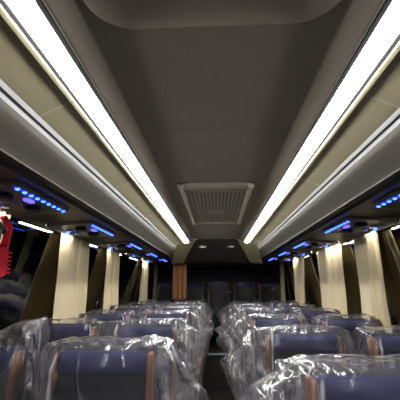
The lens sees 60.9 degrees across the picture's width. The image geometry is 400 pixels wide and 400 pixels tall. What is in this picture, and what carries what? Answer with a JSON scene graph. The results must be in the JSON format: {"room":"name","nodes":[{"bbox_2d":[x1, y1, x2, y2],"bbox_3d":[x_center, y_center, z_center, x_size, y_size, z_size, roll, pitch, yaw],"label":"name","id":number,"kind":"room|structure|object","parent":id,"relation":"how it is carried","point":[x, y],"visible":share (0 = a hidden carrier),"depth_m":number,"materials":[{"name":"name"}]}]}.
{"room":"vehicle interior","nodes":[
{"label":"vehicle interior","id":0,"kind":"room"},
{"bbox_2d":[44,0,382,241],"bbox_3d":[0.081,-0.201,1.779,2.300,0.138,5.554,-1,-14,3],"label":"ceiling","id":1,"kind":"structure","parent":0,"point":[202,91],"depth_m":0.99,"materials":[{"name":"plastic"}]},
{"bbox_2d":[0,0,189,242],"bbox_3d":[-0.305,-0.137,1.780,0.086,0.052,5.550,-1,-14,3],"label":"strip light","id":2,"kind":"object","parent":1,"relation":"attached to","point":[34,18],"visible":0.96,"depth_m":0.94,"materials":[{"name":"white plastic"}]},
{"bbox_2d":[171,239,196,263],"bbox_3d":[-0.229,0.717,4.741,0.348,0.305,0.654,1,-14,-4],"label":"trim","id":3,"kind":"structure","parent":1,"relation":"attached to","point":[182,250],"depth_m":4.70,"materials":[{"name":"beige plastic"}]},
{"bbox_2d":[177,182,254,224],"bbox_3d":[0.125,0.066,2.642,0.464,0.032,1.260,-1,-14,3],"label":"ceiling vent","id":4,"kind":"object","parent":1,"relation":"in","point":[226,202],"visible":1,"depth_m":2.36,"materials":[{"name":"plastic"}]},
{"bbox_2d":[185,189,246,222],"bbox_3d":[0.125,0.075,2.639,0.380,0.003,1.116,-1,-14,3],"label":"grille","id":5,"kind":"object","parent":4,"relation":"attached to","point":[204,206],"depth_m":2.50,"materials":[{"name":"plastic"}]},
{"bbox_2d":[236,239,262,263],"bbox_3d":[0.690,0.706,4.697,0.348,0.305,0.654,-2,-14,9],"label":"trim","id":6,"kind":"structure","parent":1,"relation":"attached to","point":[251,250],"depth_m":4.66,"materials":[{"name":"beige plastic"}]},
{"bbox_2d":[243,0,399,242],"bbox_3d":[0.467,-0.146,1.743,0.086,0.052,5.550,-1,-14,3],"label":"strip light","id":7,"kind":"object","parent":1,"relation":"attached to","point":[382,34],"visible":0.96,"depth_m":0.98,"materials":[{"name":"white plastic"}]},
{"bbox_3d":[1.249,0.151,2.688,0.140,0.255,7.600,-1,-14,3],"label":"trim","id":8,"kind":"structure","parent":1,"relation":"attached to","visible":0},
{"bbox_2d":[249,39,399,265],"bbox_3d":[0.900,0.187,2.691,0.688,0.242,7.590,-1,-14,3],"label":"luggage rack","id":9,"kind":"object","parent":8,"relation":"attached to","point":[357,165],"visible":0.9,"depth_m":1.46,"materials":[{"name":"beige plastic"}]},
{"bbox_2d":[267,256,294,260],"bbox_3d":[1.125,0.827,4.743,0.298,0.042,0.530,-1,-14,3],"label":"console","id":10,"kind":"object","parent":9,"relation":"attached to","point":[273,258],"visible":1,"depth_m":4.62,"materials":[{"name":"black plastic"}]},
{"bbox_2d":[280,263,285,302],"bbox_3d":[1.371,1.455,5.630,0.077,0.781,0.252,-1,-14,3],"label":"curtain","id":11,"kind":"object","parent":9,"relation":"hanging from","point":[282,277],"visible":0.81,"depth_m":5.58,"materials":[{"name":"beige fabric"}]},
{"bbox_2d":[277,250,311,256],"bbox_3d":[1.085,0.624,3.939,0.298,0.042,0.530,-1,-14,3],"label":"console","id":12,"kind":"object","parent":9,"relation":"attached to","point":[290,253],"visible":0.98,"depth_m":3.82,"materials":[{"name":"black plastic"}]},
{"bbox_2d":[293,256,305,305],"bbox_3d":[1.313,1.162,4.473,0.076,0.781,0.600,-1,-14,3],"label":"curtain","id":13,"kind":"object","parent":9,"relation":"hanging from","point":[298,263],"visible":0.76,"depth_m":4.42,"materials":[{"name":"beige fabric"}]},
{"bbox_2d":[292,240,337,248],"bbox_3d":[1.044,0.418,3.126,0.298,0.042,0.530,-1,-14,3],"label":"console","id":14,"kind":"object","parent":9,"relation":"attached to","point":[304,244],"visible":0.98,"depth_m":3.03,"materials":[{"name":"black plastic"}]},
{"bbox_2d":[317,244,347,317],"bbox_3d":[1.247,0.851,3.244,0.055,0.781,0.700,0,-14,1],"label":"curtain","id":15,"kind":"object","parent":9,"relation":"hanging from","point":[330,263],"visible":0.71,"depth_m":3.18,"materials":[{"name":"beige fabric"}]},
{"bbox_2d":[322,216,398,234],"bbox_3d":[0.995,0.173,2.158,0.298,0.042,0.530,-1,-14,3],"label":"console","id":16,"kind":"object","parent":9,"relation":"attached to","point":[357,225],"visible":0.96,"depth_m":2.06,"materials":[{"name":"black plastic"}]},
{"bbox_2d":[341,229,352,233],"bbox_3d":[0.980,0.207,2.269,0.080,0.030,0.080,-1,-14,3],"label":"air vent","id":17,"kind":"object","parent":16,"relation":"attached to","point":[346,231],"depth_m":2.25,"materials":[{"name":"black plastic"}]},
{"bbox_2d":[354,222,367,227],"bbox_3d":[0.969,0.151,2.046,0.080,0.030,0.080,-1,-14,3],"label":"air vent","id":18,"kind":"object","parent":16,"relation":"attached to","point":[356,224],"depth_m":2.02,"materials":[{"name":"black plastic"}]},
{"bbox_2d":[353,231,392,332],"bbox_3d":[1.200,0.640,2.409,0.074,0.781,0.381,1,-14,-4],"label":"curtain","id":19,"kind":"object","parent":9,"relation":"hanging from","point":[367,249],"visible":0.7,"depth_m":2.35,"materials":[{"name":"beige fabric"}]},
{"bbox_2d":[372,189,399,208],"bbox_3d":[0.957,-0.021,1.393,0.298,0.042,0.530,-1,-14,3],"label":"console","id":20,"kind":"object","parent":9,"relation":"attached to","point":[392,200],"visible":1,"depth_m":1.54,"materials":[{"name":"black plastic"}]},
{"bbox_2d":[151,246,280,338],"bbox_3d":[0.316,1.958,6.232,2.600,2.200,0.060,-1,-14,3],"label":"wall","id":21,"kind":"structure","parent":0,"point":[276,270],"depth_m":6.24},
{"bbox_2d":[160,265,274,292],"bbox_3d":[0.312,1.456,6.262,2.100,0.496,0.088,-1,-14,3],"label":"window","id":22,"kind":"structure","parent":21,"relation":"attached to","point":[259,274],"depth_m":6.27,"materials":[{"name":"black glass"}]},
{"bbox_2d":[173,239,260,268],"bbox_3d":[0.265,0.904,5.412,1.320,0.282,2.050,-1,-14,3],"label":"ceiling","id":23,"kind":"structure","parent":0,"point":[216,253],"depth_m":4.81,"materials":[{"name":"grey plastic"}]},
{"bbox_2d":[172,264,186,298],"bbox_3d":[-0.302,1.214,5.080,0.210,0.518,0.049,-1,-14,3],"label":"curtain","id":24,"kind":"object","parent":23,"relation":"hanging from","point":[179,270],"visible":0.96,"depth_m":5.08,"materials":[{"name":"brown fabric"}]},
{"bbox_2d":[199,338,235,390],"bbox_3d":[0.281,2.555,5.329,2.500,0.520,1.400,-1,-14,3],"label":"floor","id":25,"kind":"structure","parent":0,"point":[213,378],"depth_m":4.67,"materials":[{"name":"plastic"}]},
{"bbox_2d":[157,282,177,307],"bbox_3d":[-0.555,1.910,5.491,0.420,1.192,0.701,-1,-14,4],"label":"seat","id":26,"kind":"object","parent":25,"relation":"on","point":[165,289],"visible":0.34,"depth_m":5.75,"materials":[{"name":"grey fabric"}]},
{"bbox_2d":[182,282,204,336],"bbox_3d":[-0.128,1.907,5.484,0.421,1.199,0.730,-1,-15,3],"label":"seat","id":27,"kind":"object","parent":25,"relation":"on","point":[194,289],"visible":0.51,"depth_m":5.74,"materials":[{"name":"grey fabric"}]},
{"bbox_2d":[202,353,234,355],"bbox_3d":[0.246,2.132,4.700,0.620,0.030,0.050,-1,-14,3],"label":"trim","id":28,"kind":"structure","parent":25,"relation":"attached to","point":[210,354],"depth_m":4.68,"materials":[{"name":"silver metal"}]},
{"bbox_2d":[205,281,232,347],"bbox_3d":[0.304,1.871,5.448,0.420,1.208,0.708,-1,-13,2],"label":"seat","id":29,"kind":"object","parent":25,"relation":"on","point":[218,291],"visible":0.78,"depth_m":5.62,"materials":[{"name":"grey fabric"}]},
{"bbox_2d":[205,323,232,333],"bbox_3d":[0.299,2.005,5.296,0.420,0.110,0.460,-1,-13,2],"label":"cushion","id":30,"kind":"object","parent":29,"relation":"on","point":[216,325],"depth_m":5.09,"materials":[{"name":"plastic"}]},
{"bbox_2d":[233,282,254,336],"bbox_3d":[0.728,1.896,5.423,0.421,1.203,0.707,-1,-14,4],"label":"seat","id":31,"kind":"object","parent":25,"relation":"on","point":[243,291],"visible":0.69,"depth_m":5.67,"materials":[{"name":"grey fabric"}]},
{"bbox_2d":[259,282,280,309],"bbox_3d":[1.153,1.892,5.420,0.420,1.195,0.720,-1,-15,4],"label":"seat","id":32,"kind":"object","parent":25,"relation":"on","point":[268,291],"visible":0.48,"depth_m":5.67,"materials":[{"name":"grey fabric"}]},
{"bbox_2d":[198,390,236,399],"bbox_3d":[0.097,1.847,1.593,2.500,0.060,6.200,-1,-14,3],"label":"floor","id":33,"kind":"structure","parent":0,"point":[212,394],"depth_m":4.39,"materials":[{"name":"plastic"}]},
{"bbox_2d":[0,316,49,399],"bbox_3d":[-0.799,0.984,0.868,0.421,1.258,0.706,-1,-14,3],"label":"seat","id":34,"kind":"object","parent":33,"relation":"on","point":[13,358],"visible":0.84,"depth_m":1.18,"materials":[{"name":"clear plastic"}]},
{"bbox_2d":[22,318,106,399],"bbox_3d":[-0.756,1.195,1.572,0.420,1.197,0.719,0,-15,2],"label":"seat","id":35,"kind":"object","parent":33,"relation":"on","point":[58,331],"visible":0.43,"depth_m":1.86,"materials":[{"name":"clear plastic"}]},
{"bbox_2d":[77,309,136,345],"bbox_3d":[-0.720,1.377,2.285,0.420,1.193,0.712,0,-15,2],"label":"seat","id":36,"kind":"object","parent":33,"relation":"on","point":[106,317],"visible":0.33,"depth_m":2.59,"materials":[{"name":"clear plastic"}]},
{"bbox_2d":[30,334,208,399],"bbox_3d":[-0.263,1.006,0.830,0.572,1.200,0.717,-1,-15,2],"label":"seat","id":37,"kind":"object","parent":33,"relation":"on","point":[75,372],"visible":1,"depth_m":1.13,"materials":[{"name":"clear plastic"}]},
{"bbox_2d":[108,305,152,323],"bbox_3d":[-0.683,1.556,2.997,0.421,1.198,0.724,0,-15,1],"label":"seat","id":38,"kind":"object","parent":33,"relation":"on","point":[132,315],"visible":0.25,"depth_m":3.30,"materials":[{"name":"clear plastic"}]},
{"bbox_2d":[127,301,163,314],"bbox_3d":[-0.656,1.733,3.696,0.420,1.192,0.703,-1,-14,3],"label":"seat","id":39,"kind":"object","parent":33,"relation":"on","point":[129,303],"visible":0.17,"depth_m":4.00,"materials":[{"name":"clear plastic"}]},
{"bbox_2d":[140,299,170,308],"bbox_3d":[-0.619,1.901,4.347,0.420,1.197,0.702,-1,-14,2],"label":"seat","id":40,"kind":"object","parent":33,"relation":"on","point":[165,303],"visible":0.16,"depth_m":4.66,"materials":[{"name":"clear plastic"}]},
{"bbox_2d":[105,318,207,399],"bbox_3d":[-0.248,1.182,1.526,0.544,1.204,0.701,-1,-14,4],"label":"seat","id":41,"kind":"object","parent":33,"relation":"on","point":[165,369],"visible":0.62,"depth_m":1.81,"materials":[{"name":"clear plastic"}]},
{"bbox_2d":[138,309,212,399],"bbox_3d":[-0.199,1.367,2.251,0.569,1.198,0.717,-1,-15,4],"label":"seat","id":42,"kind":"object","parent":33,"relation":"on","point":[182,344],"visible":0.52,"depth_m":2.53,"materials":[{"name":"clear plastic"}]},
{"bbox_2d":[155,304,213,399],"bbox_3d":[-0.165,1.543,2.952,0.572,1.196,0.700,-1,-14,4],"label":"seat","id":43,"kind":"object","parent":33,"relation":"on","point":[191,317],"visible":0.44,"depth_m":3.21,"materials":[{"name":"clear plastic"}]},
{"bbox_2d":[166,301,212,390],"bbox_3d":[-0.133,1.722,3.671,0.544,1.206,0.724,-1,-15,2],"label":"seat","id":44,"kind":"object","parent":33,"relation":"on","point":[197,349],"visible":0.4,"depth_m":3.94,"materials":[{"name":"clear plastic"}]},
{"bbox_2d":[174,299,214,399],"bbox_3d":[-0.088,1.891,4.322,0.569,1.196,0.708,-1,-15,2],"label":"seat","id":45,"kind":"object","parent":33,"relation":"on","point":[198,303],"visible":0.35,"depth_m":4.59,"materials":[{"name":"clear plastic"}]},
{"bbox_2d":[217,300,263,377],"bbox_3d":[0.510,1.828,4.043,0.610,1.206,0.714,0,-13,2],"label":"seat","id":46,"kind":"object","parent":33,"relation":"on","point":[236,305],"visible":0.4,"depth_m":4.31,"materials":[{"name":"clear plastic"}]},
{"bbox_2d":[218,303,272,399],"bbox_3d":[0.477,1.646,3.354,0.592,1.197,0.720,-1,-15,4],"label":"seat","id":47,"kind":"object","parent":33,"relation":"on","point":[240,330],"visible":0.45,"depth_m":3.59,"materials":[{"name":"clear plastic"}]},
{"bbox_2d":[236,377,243,399],"bbox_3d":[0.553,1.772,3.190,0.420,0.110,0.460,-1,-15,4],"label":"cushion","id":48,"kind":"object","parent":47,"relation":"on","point":[241,388],"depth_m":3.06,"materials":[{"name":"plastic"}]},
{"bbox_2d":[215,307,286,399],"bbox_3d":[0.425,1.469,2.647,0.625,1.198,0.732,-1,-15,4],"label":"seat","id":49,"kind":"object","parent":33,"relation":"on","point":[247,380],"visible":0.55,"depth_m":2.93,"materials":[{"name":"clear plastic"}]},
{"bbox_2d":[216,313,310,399],"bbox_3d":[0.397,1.289,1.928,0.610,1.188,0.712,-1,-14,3],"label":"seat","id":50,"kind":"object","parent":33,"relation":"on","point":[258,350],"visible":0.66,"depth_m":2.20,"materials":[{"name":"clear plastic"}]},
{"bbox_2d":[266,300,299,311],"bbox_3d":[1.064,1.821,4.040,0.420,1.190,0.700,0,-14,2],"label":"seat","id":51,"kind":"object","parent":33,"relation":"on","point":[272,304],"visible":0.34,"depth_m":4.34,"materials":[{"name":"clear plastic"}]},
{"bbox_2d":[220,324,358,399],"bbox_3d":[0.372,1.106,1.219,0.592,1.198,0.722,-1,-15,3],"label":"seat","id":52,"kind":"object","parent":33,"relation":"on","point":[279,345],"visible":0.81,"depth_m":1.51,"materials":[{"name":"clear plastic"}]},
{"bbox_2d":[275,303,316,317],"bbox_3d":[1.021,1.641,3.329,0.420,1.193,0.702,-1,-14,3],"label":"seat","id":53,"kind":"object","parent":33,"relation":"on","point":[294,310],"visible":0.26,"depth_m":3.63,"materials":[{"name":"clear plastic"}]},
{"bbox_2d":[289,307,342,331],"bbox_3d":[0.993,1.462,2.602,0.421,1.213,0.712,0,-13,2],"label":"seat","id":54,"kind":"object","parent":33,"relation":"on","point":[308,314],"visible":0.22,"depth_m":2.90,"materials":[{"name":"clear plastic"}]},
{"bbox_2d":[237,354,399,399],"bbox_3d":[0.289,0.927,0.505,0.694,1.194,0.717,-1,-15,2],"label":"seat","id":55,"kind":"object","parent":33,"relation":"on","point":[321,383],"visible":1,"depth_m":0.83,"materials":[{"name":"clear plastic"}]},
{"bbox_2d":[311,313,384,367],"bbox_3d":[0.947,1.282,1.894,0.420,1.205,0.706,-1,-13,4],"label":"seat","id":56,"kind":"object","parent":33,"relation":"on","point":[349,324],"visible":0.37,"depth_m":2.19,"materials":[{"name":"clear plastic"}]},
{"bbox_2d":[354,325,399,367],"bbox_3d":[0.911,1.102,1.179,0.420,1.213,0.713,-1,-13,4],"label":"seat","id":57,"kind":"object","parent":33,"relation":"on","point":[379,344],"visible":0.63,"depth_m":1.48,"materials":[{"name":"clear plastic"}]},
{"bbox_3d":[-1.130,1.520,2.460,0.075,1.100,7.600,-1,-14,3],"label":"wall","id":58,"kind":"structure","parent":0,"visible":0},
{"bbox_2d":[0,217,61,344],"bbox_3d":[-1.073,0.488,2.063,0.097,0.725,1.206,-1,-14,3],"label":"window","id":59,"kind":"structure","parent":58,"relation":"in","point":[28,291],"depth_m":2.12,"materials":[{"name":"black glass"}]},
{"bbox_2d":[85,243,106,314],"bbox_3d":[-1.020,0.751,3.104,0.097,0.725,0.896,-1,-14,3],"label":"window","id":60,"kind":"structure","parent":58,"relation":"in","point":[97,254],"depth_m":3.29,"materials":[{"name":"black glass"}]},
{"bbox_2d":[98,271,105,312],"bbox_3d":[-1.009,0.864,3.550,0.143,0.725,0.050,-1,-14,3],"label":"trim","id":61,"kind":"structure","parent":58,"relation":"attached to","point":[102,292],"depth_m":3.50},
{"bbox_2d":[101,253,140,312],"bbox_3d":[-0.961,1.054,4.300,0.097,0.725,1.526,-1,-14,3],"label":"window","id":62,"kind":"structure","parent":58,"relation":"in","point":[129,268],"depth_m":4.47,"materials":[{"name":"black glass"}]},
{"bbox_2d":[134,261,142,303],"bbox_3d":[-0.934,1.244,5.051,0.143,0.725,0.050,-1,-14,3],"label":"trim","id":63,"kind":"structure","parent":58,"relation":"attached to","point":[141,261],"depth_m":5.04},
{"bbox_2d":[136,263,152,303],"bbox_3d":[-0.900,1.360,5.510,0.097,0.725,0.926,-1,-14,3],"label":"window","id":64,"kind":"structure","parent":58,"relation":"in","point":[150,265],"depth_m":5.78,"materials":[{"name":"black glass"}]},
{"bbox_2d":[147,265,153,300],"bbox_3d":[-0.888,1.477,5.970,0.143,0.725,0.050,-1,-14,3],"label":"trim","id":65,"kind":"structure","parent":58,"relation":"attached to","point":[152,265],"depth_m":5.96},
{"bbox_2d":[149,269,153,301],"bbox_3d":[-0.868,1.526,6.164,0.097,0.725,0.376,-1,-14,3],"label":"window","id":66,"kind":"structure","parent":58,"relation":"in","point":[151,288],"depth_m":6.18,"materials":[{"name":"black glass"}]},
{"bbox_3d":[1.392,1.490,2.342,0.075,1.100,7.600,-1,-14,3],"label":"wall","id":67,"kind":"structure","parent":0,"visible":0},
{"bbox_2d":[278,265,289,302],"bbox_3d":[1.472,1.467,5.932,0.097,0.725,0.626,-1,-14,3],"label":"window","id":68,"kind":"structure","parent":67,"relation":"in","point":[286,287],"depth_m":5.83,"materials":[{"name":"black glass"}]},
{"bbox_2d":[283,263,291,302],"bbox_3d":[1.467,1.387,5.617,0.143,0.725,0.050,-1,-14,3],"label":"trim","id":69,"kind":"structure","parent":67,"relation":"attached to","point":[283,263],"depth_m":5.61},
{"bbox_2d":[285,260,306,305],"bbox_3d":[1.429,1.253,5.085,0.097,0.725,1.076,-1,-14,3],"label":"window","id":70,"kind":"structure","parent":67,"relation":"in","point":[289,265],"depth_m":5.36,"materials":[{"name":"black glass"}]},
{"bbox_2d":[304,279,309,306],"bbox_3d":[1.413,1.118,4.552,0.143,0.725,0.050,-1,-14,3],"label":"trim","id":71,"kind":"structure","parent":67,"relation":"attached to","point":[306,294],"depth_m":4.50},
{"bbox_2d":[304,252,322,310],"bbox_3d":[1.371,0.959,3.923,0.097,0.725,1.276,-1,-14,3],"label":"window","id":72,"kind":"structure","parent":67,"relation":"in","point":[311,271],"depth_m":4.15,"materials":[{"name":"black glass"}]},
{"bbox_2d":[341,240,361,317],"bbox_3d":[1.319,0.696,2.882,0.097,0.725,0.826,-1,-14,3],"label":"window","id":73,"kind":"structure","parent":67,"relation":"in","point":[352,287],"depth_m":2.97,"materials":[{"name":"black glass"}]},
{"bbox_2d":[377,224,399,332],"bbox_3d":[1.266,0.426,1.817,0.097,0.725,1.326,-1,-14,3],"label":"window","id":74,"kind":"structure","parent":67,"relation":"in","point":[389,238],"depth_m":2.28,"materials":[{"name":"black glass"}]},
{"bbox_3d":[-0.988,0.178,2.793,0.140,0.255,7.600,-1,-14,3],"label":"trim","id":75,"kind":"structure","parent":0,"visible":0},
{"bbox_2d":[0,2,183,265],"bbox_3d":[-0.639,0.205,2.763,0.688,0.242,7.590,-1,-14,3],"label":"luggage rack","id":76,"kind":"object","parent":75,"relation":"attached to","point":[49,145],"visible":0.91,"depth_m":1.25,"materials":[{"name":"beige plastic"}]},
{"bbox_2d":[0,212,10,243],"bbox_3d":[-1.010,0.409,1.496,0.078,0.781,0.400,-1,-14,3],"label":"curtain","id":77,"kind":"object","parent":76,"relation":"hanging from","point":[1,213],"visible":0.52,"depth_m":1.71,"materials":[{"name":"beige fabric"}]},
{"bbox_2d":[0,179,68,215],"bbox_3d":[-0.821,0.008,1.506,0.298,0.042,0.530,-1,-14,3],"label":"console","id":78,"kind":"object","parent":76,"relation":"attached to","point":[16,198],"visible":1,"depth_m":1.51,"materials":[{"name":"plastic"}]},
{"bbox_2d":[0,204,11,208],"bbox_3d":[-0.893,0.029,1.566,0.044,0.017,0.044,-3,-14,10],"label":"reading lamp","id":79,"kind":"object","parent":78,"relation":"attached to","point":[4,206],"depth_m":1.55,"materials":[{"name":"white plastic"}]},
{"bbox_2d":[0,216,12,276],"bbox_3d":[-0.950,0.212,1.599,0.038,0.292,0.179,-1,-14,3],"label":"hammer","id":80,"kind":"object","parent":78,"relation":"attached to","point":[6,228],"visible":1,"depth_m":1.64,"materials":[{"name":"red plastic"}]},
{"bbox_2d":[0,192,13,200],"bbox_3d":[-0.806,-0.015,1.392,0.080,0.030,0.080,-1,-14,3],"label":"air vent","id":81,"kind":"object","parent":78,"relation":"attached to","point":[4,196],"depth_m":1.38,"materials":[{"name":"black plastic"}]},
{"bbox_2d":[23,205,41,212],"bbox_3d":[-0.795,0.042,1.614,0.080,0.030,0.080,-1,-14,3],"label":"air vent","id":82,"kind":"object","parent":78,"relation":"attached to","point":[28,208],"depth_m":1.59,"materials":[{"name":"black plastic"}]},
{"bbox_2d":[52,233,89,322],"bbox_3d":[-0.975,0.674,2.544,0.064,0.781,0.500,-2,-14,7],"label":"curtain","id":83,"kind":"object","parent":76,"relation":"hanging from","point":[70,298],"visible":0.81,"depth_m":2.53,"materials":[{"name":"beige fabric"}]},
{"bbox_2d":[47,221,115,237],"bbox_3d":[-0.781,0.209,2.300,0.298,0.042,0.530,-1,-14,3],"label":"console","id":84,"kind":"object","parent":76,"relation":"attached to","point":[83,229],"visible":0.99,"depth_m":2.21,"materials":[{"name":"black plastic"}]},
{"bbox_2d":[74,226,86,231],"bbox_3d":[-0.766,0.186,2.186,0.080,0.030,0.080,-1,-14,3],"label":"air vent","id":85,"kind":"object","parent":84,"relation":"attached to","point":[77,228],"depth_m":2.16,"materials":[{"name":"black plastic"}]},
{"bbox_2d":[88,232,98,236],"bbox_3d":[-0.755,0.242,2.409,0.080,0.030,0.080,-1,-14,3],"label":"air vent","id":86,"kind":"object","parent":84,"relation":"attached to","point":[92,234],"depth_m":2.38,"materials":[{"name":"black plastic"}]},
{"bbox_2d":[102,249,119,312],"bbox_3d":[-0.925,0.911,3.483,0.064,0.781,0.381,-2,-14,8],"label":"curtain","id":87,"kind":"object","parent":76,"relation":"hanging from","point":[111,286],"visible":0.71,"depth_m":3.52,"materials":[{"name":"beige fabric"}]},
{"bbox_2d":[99,241,142,250],"bbox_3d":[-0.735,0.444,3.229,0.298,0.042,0.530,-1,-14,3],"label":"console","id":88,"kind":"object","parent":76,"relation":"attached to","point":[124,245],"visible":0.99,"depth_m":3.12,"materials":[{"name":"black plastic"}]},
{"bbox_2d":[117,244,125,247],"bbox_3d":[-0.720,0.421,3.115,0.080,0.030,0.080,-1,-14,3],"label":"air vent","id":89,"kind":"object","parent":88,"relation":"attached to","point":[118,245],"depth_m":3.09,"materials":[{"name":"black plastic"}]},
{"bbox_2d":[126,252,157,257],"bbox_3d":[-0.690,0.669,4.120,0.298,0.042,0.530,-1,-14,3],"label":"console","id":90,"kind":"object","parent":76,"relation":"attached to","point":[134,254],"visible":0.98,"depth_m":4.02,"materials":[{"name":"black plastic"}]},
{"bbox_2d":[138,261,148,303],"bbox_3d":[-0.842,1.288,4.973,0.071,0.781,0.579,-2,-14,7],"label":"curtain","id":91,"kind":"object","parent":76,"relation":"hanging from","point":[145,268],"visible":0.72,"depth_m":5.04,"materials":[{"name":"beige fabric"}]},
{"bbox_2d":[152,265,157,301],"bbox_3d":[-0.793,1.536,5.952,0.069,0.781,0.300,-2,-14,8],"label":"curtain","id":92,"kind":"object","parent":76,"relation":"hanging from","point":[155,283],"visible":0.75,"depth_m":5.96,"materials":[{"name":"beige fabric"}]},
{"bbox_2d":[142,258,167,262],"bbox_3d":[-0.648,0.885,4.972,0.298,0.042,0.530,-1,-14,3],"label":"console","id":93,"kind":"object","parent":76,"relation":"attached to","point":[157,260],"visible":0.98,"depth_m":4.88,"materials":[{"name":"black plastic"}]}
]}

